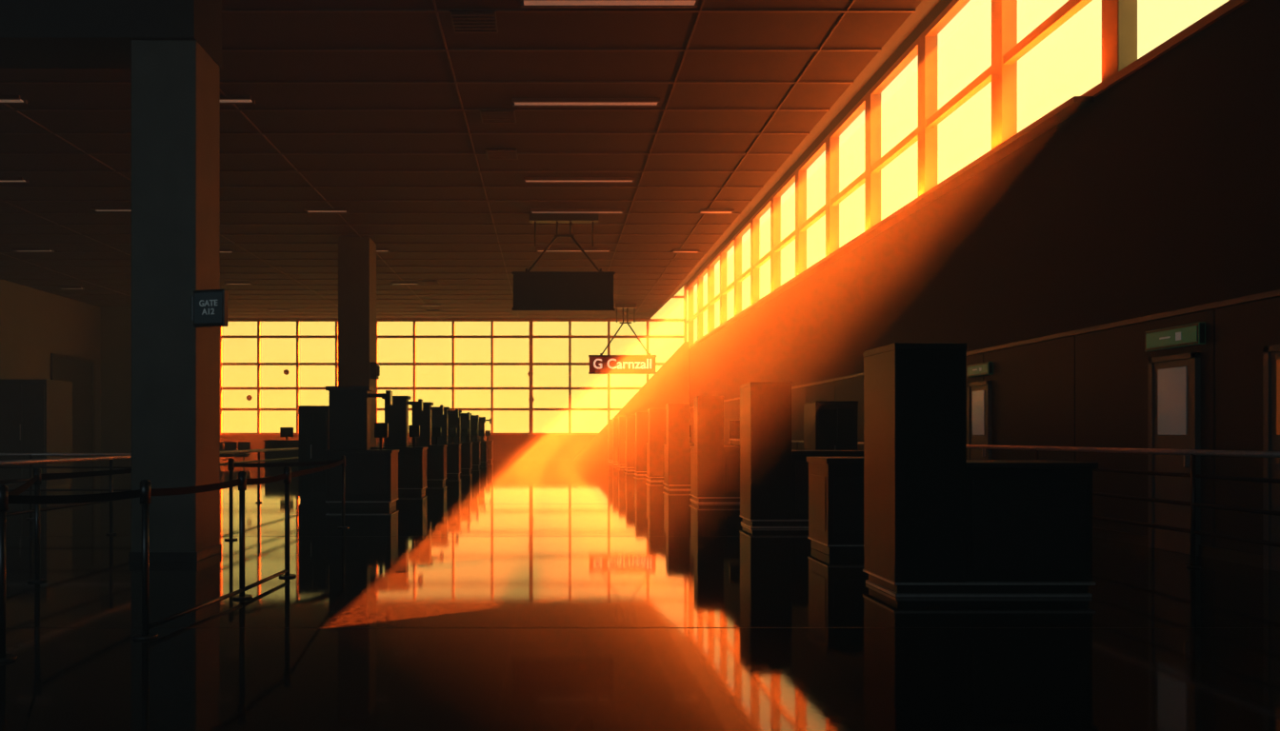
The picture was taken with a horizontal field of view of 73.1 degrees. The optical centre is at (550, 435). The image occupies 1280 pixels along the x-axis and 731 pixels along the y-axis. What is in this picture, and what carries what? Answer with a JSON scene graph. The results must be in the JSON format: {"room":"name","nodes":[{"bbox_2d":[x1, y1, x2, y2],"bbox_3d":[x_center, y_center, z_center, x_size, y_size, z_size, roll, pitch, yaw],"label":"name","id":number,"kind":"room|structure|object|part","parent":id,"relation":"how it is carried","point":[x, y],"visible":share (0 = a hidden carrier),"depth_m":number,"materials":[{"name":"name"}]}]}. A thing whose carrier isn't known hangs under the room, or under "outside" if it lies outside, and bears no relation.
{"room":"airport terminal","nodes":[
{"label":"airport terminal","id":0,"kind":"room"},
{"bbox_2d":[0,280,99,457],"bbox_3d":[-21.100,-2.330,20.500,0.200,7.260,47.000,0,0,0],"label":"wall","id":1,"kind":"structure","parent":0,"point":[35,324],"depth_m":35.42,"materials":[{"name":"beige paint"}]},
{"bbox_2d":[50,353,95,464],"bbox_3d":[-20.955,-1.075,37.700,0.090,4.750,3.400,0,0,0],"label":"door","id":2,"kind":"structure","parent":1,"relation":"in","point":[77,370],"depth_m":38.21,"materials":[{"name":"black laminate"}]},
{"bbox_2d":[0,0,221,68],"bbox_3d":[-12.320,-5.010,9.125,17.360,1.900,0.750,0,0,0],"label":"ceiling beam","id":3,"kind":"structure","parent":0,"point":[34,33],"depth_m":8.75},
{"bbox_2d":[100,307,131,462],"bbox_3d":[-19.100,-2.330,42.000,3.800,7.260,4.000,0,0,0],"label":"column","id":4,"kind":"structure","parent":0,"point":[115,323],"depth_m":40.00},
{"bbox_2d":[220,435,596,460],"bbox_3d":[-5.100,0.650,44.040,24.200,1.300,0.320,0,0,0],"label":"wall","id":5,"kind":"structure","parent":0,"point":[506,448],"depth_m":44.00,"materials":[{"name":"paint"}]},
{"bbox_2d":[220,283,686,435],"bbox_3d":[-5.100,-4.040,44.080,24.200,8.120,0.160,0,0,0],"label":"window","id":6,"kind":"structure","parent":5,"relation":"in","point":[258,364],"depth_m":44.02,"materials":[{"name":"glass"}]},
{"bbox_2d":[246,369,534,402],"bbox_3d":[-8.213,-2.518,43.970,14.744,1.698,0.020,0,0,0],"label":"decals","id":7,"kind":"object","parent":6,"relation":"attached to","point":[286,371],"depth_m":43.95},
{"bbox_3d":[-5.100,-4.040,44.080,24.200,8.120,0.160,0,0,0],"label":"frame","id":8,"kind":"part","parent":6,"relation":"part of","materials":[{"name":"brown metal"}]},
{"bbox_2d":[420,280,439,284],"bbox_3d":[-4.664,-5.907,33.317,0.640,0.045,0.640,0,0,0],"label":"ceiling vent","id":9,"kind":"object","parent":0,"point":[423,282],"depth_m":33.24,"materials":[{"name":"grey metal"}]},
{"bbox_2d":[425,310,440,312],"bbox_3d":[-5.596,-5.907,40.947,0.640,0.045,0.640,0,0,0],"label":"ceiling vent","id":10,"kind":"object","parent":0,"point":[426,310],"depth_m":40.83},
{"bbox_2d":[0,0,922,318],"bbox_3d":[-8.100,-6.035,20.450,26.400,0.150,47.500,0,0,0],"label":"ceiling","id":11,"kind":"structure","parent":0,"point":[239,30],"depth_m":17.33,"materials":[{"name":"tile"}]},
{"bbox_2d":[0,95,27,104],"bbox_3d":[-9.647,-5.930,15.152,0.652,0.060,0.260,0,0,0],"label":"ceiling light","id":12,"kind":"object","parent":11,"relation":"in","point":[4,99],"depth_m":15.13,"materials":[{"name":"white plastic"}]},
{"bbox_2d":[0,177,28,182],"bbox_3d":[-12.585,-5.930,19.941,0.745,0.060,0.260,0,0,0],"label":"ceiling light","id":13,"kind":"object","parent":11,"relation":"in","point":[2,179],"depth_m":19.85,"materials":[{"name":"white plastic"}]},
{"bbox_2d":[12,248,54,252],"bbox_3d":[-16.596,-5.930,27.508,1.180,0.060,0.260,0,0,0],"label":"ceiling light","id":14,"kind":"object","parent":11,"relation":"in","point":[17,250],"depth_m":27.45,"materials":[{"name":"white plastic"}]},
{"bbox_2d":[58,286,84,289],"bbox_3d":[-19.341,-5.930,34.607,0.926,0.060,0.260,0,0,0],"label":"ceiling light","id":15,"kind":"object","parent":11,"relation":"attached to","point":[62,288],"depth_m":34.48,"materials":[{"name":"white plastic"}]},
{"bbox_2d":[91,207,131,212],"bbox_3d":[-11.469,-5.930,22.538,1.082,0.060,0.260,0,0,0],"label":"ceiling light","id":16,"kind":"object","parent":11,"relation":"in","point":[98,210],"depth_m":22.45,"materials":[{"name":"white plastic"}]},
{"bbox_2d":[220,249,233,253],"bbox_3d":[-10.691,-5.930,27.649,0.848,0.060,0.260,0,0,0],"label":"ceiling light","id":17,"kind":"object","parent":11,"relation":"in","point":[221,250],"depth_m":27.63,"materials":[{"name":"white plastic"}]},
{"bbox_2d":[220,95,255,104],"bbox_3d":[-5.640,-5.930,15.152,0.753,0.060,0.260,0,0,0],"label":"ceiling light","id":18,"kind":"object","parent":11,"relation":"in","point":[228,99],"depth_m":15.13,"materials":[{"name":"white plastic"}]},
{"bbox_2d":[224,281,251,284],"bbox_3d":[-12.218,-5.930,33.525,0.974,0.060,0.260,0,0,0],"label":"ceiling light","id":19,"kind":"object","parent":11,"relation":"attached to","point":[228,283],"depth_m":33.40,"materials":[{"name":"plastic"}]},
{"bbox_2d":[267,309,288,311],"bbox_3d":[-12.913,-5.930,40.636,0.893,0.060,0.260,0,0,0],"label":"ceiling light","id":20,"kind":"object","parent":11,"relation":"attached to","point":[268,310],"depth_m":40.72,"materials":[{"name":"plastic"}]},
{"bbox_2d":[304,208,348,213],"bbox_3d":[-5.910,-5.930,22.633,1.086,0.060,0.260,0,0,0],"label":"ceiling light","id":21,"kind":"object","parent":11,"relation":"in","point":[310,210],"depth_m":22.55,"materials":[{"name":"white plastic"}]},
{"bbox_2d":[376,248,389,252],"bbox_3d":[-5.593,-5.930,27.508,0.814,0.060,0.260,0,0,0],"label":"ceiling light","id":22,"kind":"object","parent":11,"relation":"in","point":[377,250],"depth_m":27.49,"materials":[{"name":"white plastic"}]},
{"bbox_2d":[390,281,419,284],"bbox_3d":[-5.699,-5.930,33.525,1.048,0.060,0.260,0,0,0],"label":"ceiling light","id":23,"kind":"object","parent":11,"relation":"attached to","point":[392,283],"depth_m":33.40,"materials":[{"name":"white plastic"}]},
{"bbox_2d":[420,304,439,306],"bbox_3d":[-5.481,-5.930,39.153,0.863,0.060,0.260,0,0,0],"label":"ceiling light","id":24,"kind":"object","parent":11,"relation":"attached to","point":[421,305],"depth_m":39.13,"materials":[{"name":"plastic"}]},
{"bbox_2d":[0,0,915,319],"bbox_3d":[-7.950,-5.945,20.500,26.100,0.030,47.000,0,0,0],"label":"grid","id":25,"kind":"object","parent":11,"relation":"attached to","point":[435,10],"visible":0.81,"depth_m":18.12,"materials":[{"name":"brown"}]},
{"bbox_2d":[449,10,498,33],"bbox_3d":[-1.091,-5.907,12.275,0.640,0.045,0.640,0,0,0],"label":"ceiling vent","id":26,"kind":"object","parent":11,"relation":"in","point":[463,21],"depth_m":12.21,"materials":[{"name":"grey metal"}]},
{"bbox_2d":[479,109,516,123],"bbox_3d":[-0.973,-5.907,15.917,0.640,0.045,0.640,0,0,0],"label":"ceiling vent","id":27,"kind":"object","parent":11,"relation":"in","point":[488,116],"depth_m":15.85,"materials":[{"name":"metal"}]},
{"bbox_2d":[485,148,518,159],"bbox_3d":[-1.023,-5.907,18.061,0.640,0.045,0.640,0,0,0],"label":"ceiling vent","id":28,"kind":"object","parent":11,"relation":"in","point":[491,153],"depth_m":17.99,"materials":[{"name":"metal"}]},
{"bbox_2d":[511,213,615,311],"bbox_3d":[0.345,-4.630,23.000,2.750,2.600,0.300,0,0,0],"label":"hanging sign","id":29,"kind":"object","parent":11,"relation":"hanging from","point":[532,290],"visible":1,"depth_m":22.88,"materials":[{"name":"black metal"}]},
{"bbox_2d":[536,248,610,252],"bbox_3d":[0.734,-5.930,27.508,2.372,0.060,0.260,0,0,0],"label":"ceiling light","id":30,"kind":"object","parent":11,"relation":"in","point":[537,250],"depth_m":27.43,"materials":[{"name":"white plastic"}]},
{"bbox_2d":[530,209,624,214],"bbox_3d":[0.707,-5.930,22.729,2.479,0.060,0.260,0,0,0],"label":"ceiling light","id":31,"kind":"object","parent":11,"relation":"in","point":[532,211],"depth_m":22.64,"materials":[{"name":"white plastic"}]},
{"bbox_2d":[523,177,634,182],"bbox_3d":[0.665,-5.930,19.941,2.562,0.060,0.260,0,0,0],"label":"ceiling light","id":32,"kind":"object","parent":11,"relation":"in","point":[526,179],"depth_m":19.81,"materials":[{"name":"white plastic"}]},
{"bbox_2d":[511,98,659,106],"bbox_3d":[0.628,-5.930,15.282,2.627,0.060,0.260,0,0,0],"label":"ceiling light","id":33,"kind":"object","parent":11,"relation":"in","point":[516,102],"depth_m":15.19,"materials":[{"name":"white plastic"}]},
{"bbox_2d":[520,0,697,8],"bbox_3d":[0.807,-5.930,11.712,2.422,0.060,0.260,0,0,0],"label":"ceiling light","id":34,"kind":"object","parent":11,"relation":"in","point":[527,4],"depth_m":11.76,"materials":[{"name":"white plastic"}]},
{"bbox_2d":[588,302,656,374],"bbox_3d":[3.235,-4.345,38.600,3.030,3.170,0.300,0,0,0],"label":"hanging sign","id":35,"kind":"object","parent":11,"relation":"hanging from","point":[601,364],"visible":1,"depth_m":38.48,"materials":[{"name":"red"}]},
{"bbox_2d":[672,249,699,253],"bbox_3d":[4.363,-5.930,27.649,0.848,0.060,0.260,0,0,0],"label":"ceiling light","id":36,"kind":"object","parent":11,"relation":"attached to","point":[674,250],"depth_m":27.52,"materials":[{"name":"plastic"}]},
{"bbox_2d":[699,209,734,214],"bbox_3d":[4.394,-5.930,22.729,0.888,0.060,0.260,0,0,0],"label":"ceiling light","id":37,"kind":"object","parent":11,"relation":"attached to","point":[702,211],"depth_m":22.64,"materials":[{"name":"plastic"}]},
{"bbox_2d":[573,341,689,460],"bbox_3d":[4.075,-1.700,43.450,5.850,6.000,0.500,0,0,0],"label":"wall","id":38,"kind":"structure","parent":0,"point":[670,383],"depth_m":43.20,"materials":[{"name":"paint"},{"name":"metal frames"}]},
{"bbox_2d":[0,460,1279,730],"bbox_3d":[-7.000,1.400,20.500,28.600,0.200,47.600,0,0,0],"label":"floor","id":39,"kind":"structure","parent":0,"point":[59,679],"depth_m":5.64,"materials":[{"name":"tile"}]},
{"bbox_2d":[0,380,72,489],"bbox_3d":[-12.625,-0.015,21.032,1.170,2.630,1.155,0,0,0],"label":"booth","id":40,"kind":"object","parent":39,"relation":"on","point":[36,415],"visible":0.88,"depth_m":20.49,"materials":[{"name":"paint"}]},
{"bbox_2d":[0,453,131,519],"bbox_3d":[-9.000,0.789,13.200,6.117,1.021,0.120,0,0,0],"label":"handrail","id":41,"kind":"object","parent":39,"relation":"on","point":[30,455],"visible":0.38,"depth_m":13.19,"materials":[{"name":"metal"}]},
{"bbox_2d":[0,447,298,535],"bbox_3d":[-5.700,0.786,12.500,0.119,1.028,13.126,0,0,2],"label":"handrail","id":42,"kind":"object","parent":39,"relation":"on","point":[120,457],"visible":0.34,"depth_m":10.83,"materials":[{"name":"metal"}]},
{"bbox_2d":[0,456,348,663],"bbox_3d":[-3.505,0.794,8.475,2.340,1.012,7.200,0,0,0],"label":"barrier","id":43,"kind":"object","parent":39,"relation":"on","point":[145,492],"visible":0.92,"depth_m":6.41,"materials":[{"name":"grey metal"}]},
{"bbox_2d":[128,40,221,561],"bbox_3d":[-3.975,-1.380,9.120,0.700,5.360,0.670,0,0,0],"label":"pillar","id":44,"kind":"structure","parent":39,"relation":"on","point":[175,84],"depth_m":8.80,"materials":[{"name":"concrete"}]},
{"bbox_2d":[190,289,227,327],"bbox_3d":[-3.485,-1.285,8.709,0.450,0.370,0.164,0,0,30],"label":"sign","id":45,"kind":"object","parent":44,"relation":"attached to","point":[209,308],"visible":1,"depth_m":8.65,"materials":[{"name":"grey metal"}]},
{"bbox_2d":[220,441,250,461],"bbox_3d":[-15.000,0.810,38.265,3.080,0.980,0.530,0,0,0],"label":"bench","id":46,"kind":"object","parent":39,"relation":"on","point":[228,446],"visible":0.24,"depth_m":38.45,"materials":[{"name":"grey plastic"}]},
{"bbox_2d":[262,427,298,468],"bbox_3d":[-10.200,0.500,33.350,1.700,1.600,0.800,0,0,0],"label":"desk","id":47,"kind":"object","parent":39,"relation":"on","point":[286,432],"visible":0.67,"depth_m":33.00,"materials":[{"name":"black laminate"}]},
{"bbox_2d":[298,405,329,500],"bbox_3d":[-4.700,0.360,17.383,0.620,1.880,0.855,0,0,0],"label":"storage cabinet","id":48,"kind":"object","parent":39,"relation":"on","point":[313,421],"visible":0.81,"depth_m":16.98,"materials":[{"name":"black laminate"}]},
{"bbox_2d":[338,237,376,447],"bbox_3d":[-5.925,-2.330,26.300,0.980,7.260,1.030,0,0,0],"label":"pillar","id":49,"kind":"structure","parent":39,"relation":"on","point":[356,255],"depth_m":25.80,"materials":[{"name":"paint"}]},
{"bbox_2d":[370,362,379,379],"bbox_3d":[-5.325,-1.950,26.050,0.250,0.500,0.300,0,0,0],"label":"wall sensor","id":50,"kind":"object","parent":49,"relation":"attached to","point":[374,367],"visible":1,"depth_m":25.90,"materials":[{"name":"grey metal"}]},
{"bbox_2d":[324,386,399,508],"bbox_3d":[-3.410,0.215,15.560,1.200,2.170,0.760,0,0,0],"label":"check-in counter","id":51,"kind":"object","parent":39,"relation":"on","point":[370,475],"visible":1,"depth_m":15.28,"materials":[{"name":"black laminate"}]},
{"bbox_2d":[377,441,412,446],"bbox_3d":[-7.500,0.810,38.265,3.080,0.980,0.530,0,0,0],"label":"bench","id":52,"kind":"object","parent":39,"relation":"on","point":[410,443],"visible":0.02,"depth_m":38.45,"materials":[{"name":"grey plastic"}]},
{"bbox_2d":[370,396,428,494],"bbox_3d":[-3.405,0.215,19.310,1.190,2.170,0.760,0,0,0],"label":"check-in counter","id":53,"kind":"object","parent":39,"relation":"on","point":[411,460],"visible":0.8,"depth_m":19.07,"materials":[{"name":"black laminate"}]},
{"bbox_2d":[408,402,447,483],"bbox_3d":[-3.405,0.215,23.060,1.190,2.170,0.760,0,0,0],"label":"check-in counter","id":54,"kind":"object","parent":39,"relation":"on","point":[436,454],"visible":0.7,"depth_m":22.82,"materials":[{"name":"black laminate"}]},
{"bbox_2d":[431,406,461,477],"bbox_3d":[-3.405,0.215,26.810,1.190,2.170,0.760,0,0,0],"label":"check-in counter","id":55,"kind":"object","parent":39,"relation":"on","point":[453,450],"visible":0.65,"depth_m":26.57,"materials":[{"name":"black laminate"}]},
{"bbox_2d":[447,410,472,472],"bbox_3d":[-3.405,0.215,30.560,1.190,2.170,0.760,0,0,0],"label":"check-in counter","id":56,"kind":"object","parent":39,"relation":"on","point":[452,422],"visible":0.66,"depth_m":30.32,"materials":[{"name":"black laminate"}]},
{"bbox_2d":[460,413,480,467],"bbox_3d":[-3.405,0.215,34.310,1.190,2.170,0.760,0,0,0],"label":"check-in counter","id":57,"kind":"object","parent":39,"relation":"on","point":[465,423],"visible":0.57,"depth_m":34.07,"materials":[{"name":"black laminate"}]},
{"bbox_2d":[470,415,487,464],"bbox_3d":[-3.405,0.215,38.060,1.190,2.170,0.760,0,0,0],"label":"check-in counter","id":58,"kind":"object","parent":39,"relation":"on","point":[473,424],"visible":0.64,"depth_m":37.82,"materials":[{"name":"black laminate"}]},
{"bbox_2d":[478,417,493,461],"bbox_3d":[-3.405,0.215,41.810,1.190,2.170,0.760,0,0,0],"label":"check-in counter","id":59,"kind":"object","parent":39,"relation":"on","point":[481,425],"visible":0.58,"depth_m":41.58,"materials":[{"name":"black laminate"}]},
{"bbox_2d":[607,420,613,462],"bbox_3d":[3.546,0.282,41.281,1.548,2.035,0.978,0,0,0],"label":"check-in counter","id":60,"kind":"object","parent":39,"relation":"on","point":[610,422],"visible":0.27,"depth_m":40.80,"materials":[{"name":"black laminate"}]},
{"bbox_2d":[611,419,618,464],"bbox_3d":[3.546,0.282,38.281,1.548,2.035,0.978,0,0,0],"label":"check-in counter","id":61,"kind":"object","parent":39,"relation":"on","point":[614,461],"visible":0.25,"depth_m":37.80,"materials":[{"name":"black laminate"}]},
{"bbox_2d":[618,417,625,467],"bbox_3d":[3.546,0.282,35.081,1.548,2.035,0.978,0,0,0],"label":"check-in counter","id":62,"kind":"object","parent":39,"relation":"on","point":[621,420],"visible":0.28,"depth_m":34.60,"materials":[{"name":"black laminate"}]},
{"bbox_2d":[624,415,635,470],"bbox_3d":[3.546,0.282,31.681,1.548,2.035,0.978,0,0,0],"label":"check-in counter","id":63,"kind":"object","parent":39,"relation":"on","point":[630,441],"visible":0.23,"depth_m":31.20,"materials":[{"name":"black laminate"}]},
{"bbox_2d":[633,412,648,475],"bbox_3d":[3.546,0.282,28.181,1.548,2.035,0.978,0,0,0],"label":"check-in counter","id":64,"kind":"object","parent":39,"relation":"on","point":[641,418],"visible":0.3,"depth_m":27.70,"materials":[{"name":"black laminate"}]},
{"bbox_2d":[645,408,694,481],"bbox_3d":[3.546,0.282,24.481,1.548,2.035,0.978,0,0,0],"label":"check-in counter","id":65,"kind":"object","parent":39,"relation":"on","point":[656,416],"visible":0.35,"depth_m":24.00,"materials":[{"name":"black laminate"}]},
{"bbox_2d":[662,403,733,490],"bbox_3d":[3.546,0.282,20.681,1.548,2.035,0.978,0,0,0],"label":"check-in counter","id":66,"kind":"object","parent":39,"relation":"on","point":[676,448],"visible":0.45,"depth_m":20.20,"materials":[{"name":"black laminate"}]},
{"bbox_2d":[688,396,739,503],"bbox_3d":[3.546,0.282,16.681,1.548,2.035,0.978,0,0,0],"label":"check-in counter","id":67,"kind":"object","parent":39,"relation":"on","point":[714,467],"visible":0.56,"depth_m":16.20,"materials":[{"name":"black laminate"}]},
{"bbox_2d":[739,381,863,528],"bbox_3d":[3.581,0.282,12.240,1.618,2.035,0.720,0,0,0],"label":"check-in counter","id":68,"kind":"object","parent":39,"relation":"on","point":[773,476],"visible":0.7,"depth_m":11.90,"materials":[{"name":"black laminate"}]},
{"bbox_2d":[802,400,858,450],"bbox_3d":[5.075,0.350,15.533,0.770,1.900,0.755,0,0,0],"label":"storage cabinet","id":69,"kind":"object","parent":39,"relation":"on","point":[828,425],"visible":0.57,"depth_m":15.19,"materials":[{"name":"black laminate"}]},
{"bbox_2d":[806,457,863,556],"bbox_3d":[3.490,0.775,9.550,1.060,1.050,0.740,0,0,0],"label":"kiosk","id":70,"kind":"object","parent":39,"relation":"on","point":[835,484],"depth_m":9.20,"materials":[{"name":"black laminate"}]},
{"bbox_2d":[862,342,1098,598],"bbox_3d":[3.551,0.282,7.180,1.618,2.035,0.720,0,0,0],"label":"check-in counter","id":71,"kind":"object","parent":39,"relation":"on","point":[939,523],"visible":1,"depth_m":6.84,"materials":[{"name":"black laminate"}]},
{"bbox_2d":[729,439,1279,568],"bbox_3d":[6.300,0.721,16.500,0.117,1.158,27.120,0,0,0],"label":"handrail","id":72,"kind":"object","parent":39,"relation":"on","point":[1192,504],"visible":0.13,"depth_m":8.40,"materials":[{"name":"metal"}]},
{"bbox_2d":[652,0,939,316],"bbox_3d":[6.200,-7.130,20.450,2.200,2.340,47.500,0,0,0],"label":"ceiling trim","id":73,"kind":"structure","parent":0,"point":[925,7],"depth_m":18.21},
{"bbox_2d":[686,0,1279,407],"bbox_3d":[7.060,-3.400,20.500,0.120,9.400,47.000,0,0,0],"label":"wall","id":74,"kind":"structure","parent":0,"point":[1160,194],"depth_m":11.42,"materials":[{"name":"paint"}]},
{"bbox_2d":[686,0,1137,346],"bbox_3d":[7.100,-5.965,25.800,0.240,3.190,36.400,0,0,0],"label":"window frame","id":75,"kind":"structure","parent":74,"relation":"in","point":[1119,17],"depth_m":16.98,"materials":[{"name":"metal"}]},
{"bbox_2d":[688,0,1250,348],"bbox_3d":[7.045,-4.400,25.800,0.190,0.100,36.400,0,0,0],"label":"sill","id":76,"kind":"structure","parent":74,"relation":"attached to","point":[1230,6],"depth_m":9.66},
{"bbox_2d":[967,380,991,459],"bbox_3d":[6.925,0.220,13.875,0.090,2.160,0.670,0,0,0],"label":"door","id":77,"kind":"structure","parent":74,"relation":"in","point":[979,393],"depth_m":13.82,"materials":[{"name":"paint"}]},
{"bbox_2d":[689,297,1279,556],"bbox_3d":[6.985,-0.070,20.500,0.030,2.500,46.976,0,0,0],"label":"wall panels","id":78,"kind":"object","parent":74,"relation":"attached to","point":[1088,390],"visible":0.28,"depth_m":10.41,"materials":[{"name":"brown wood"}]},
{"bbox_2d":[966,361,992,377],"bbox_3d":[6.931,-1.055,13.850,0.079,0.190,0.700,0,0,0],"label":"exit sign","id":79,"kind":"object","parent":78,"relation":"attached to","point":[984,369],"visible":1,"depth_m":13.77,"materials":[{"name":"green plastic"}]},
{"bbox_2d":[1144,322,1205,351],"bbox_3d":[6.931,-1.085,9.535,0.079,0.230,0.830,0,0,0],"label":"exit sign","id":80,"kind":"object","parent":78,"relation":"attached to","point":[1190,334],"visible":1,"depth_m":9.45,"materials":[{"name":"green plastic"}]},
{"bbox_2d":[689,289,1279,408],"bbox_3d":[6.975,-1.360,20.500,0.050,0.060,47.000,0,0,0],"label":"trim","id":81,"kind":"structure","parent":74,"relation":"attached to","point":[1274,293],"depth_m":10.38,"materials":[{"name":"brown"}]},
{"bbox_2d":[1148,352,1200,556],"bbox_3d":[6.925,0.205,9.550,0.090,2.190,0.720,0,0,0],"label":"door","id":82,"kind":"structure","parent":74,"relation":"in","point":[1174,381],"depth_m":9.53,"materials":[{"name":"paint"}]},
{"bbox_2d":[1092,526,1262,568],"bbox_3d":[6.975,1.240,20.500,0.050,0.120,47.000,0,0,0],"label":"baseboard","id":83,"kind":"structure","parent":74,"relation":"attached to","point":[1237,557],"depth_m":9.06,"materials":[{"name":"brown wood"}]},
{"bbox_2d":[1262,344,1279,572],"bbox_3d":[6.925,0.220,7.775,0.090,2.160,1.070,0,0,0],"label":"door","id":84,"kind":"structure","parent":74,"relation":"in","point":[1270,354],"depth_m":8.23,"materials":[{"name":"paint"}]}
]}

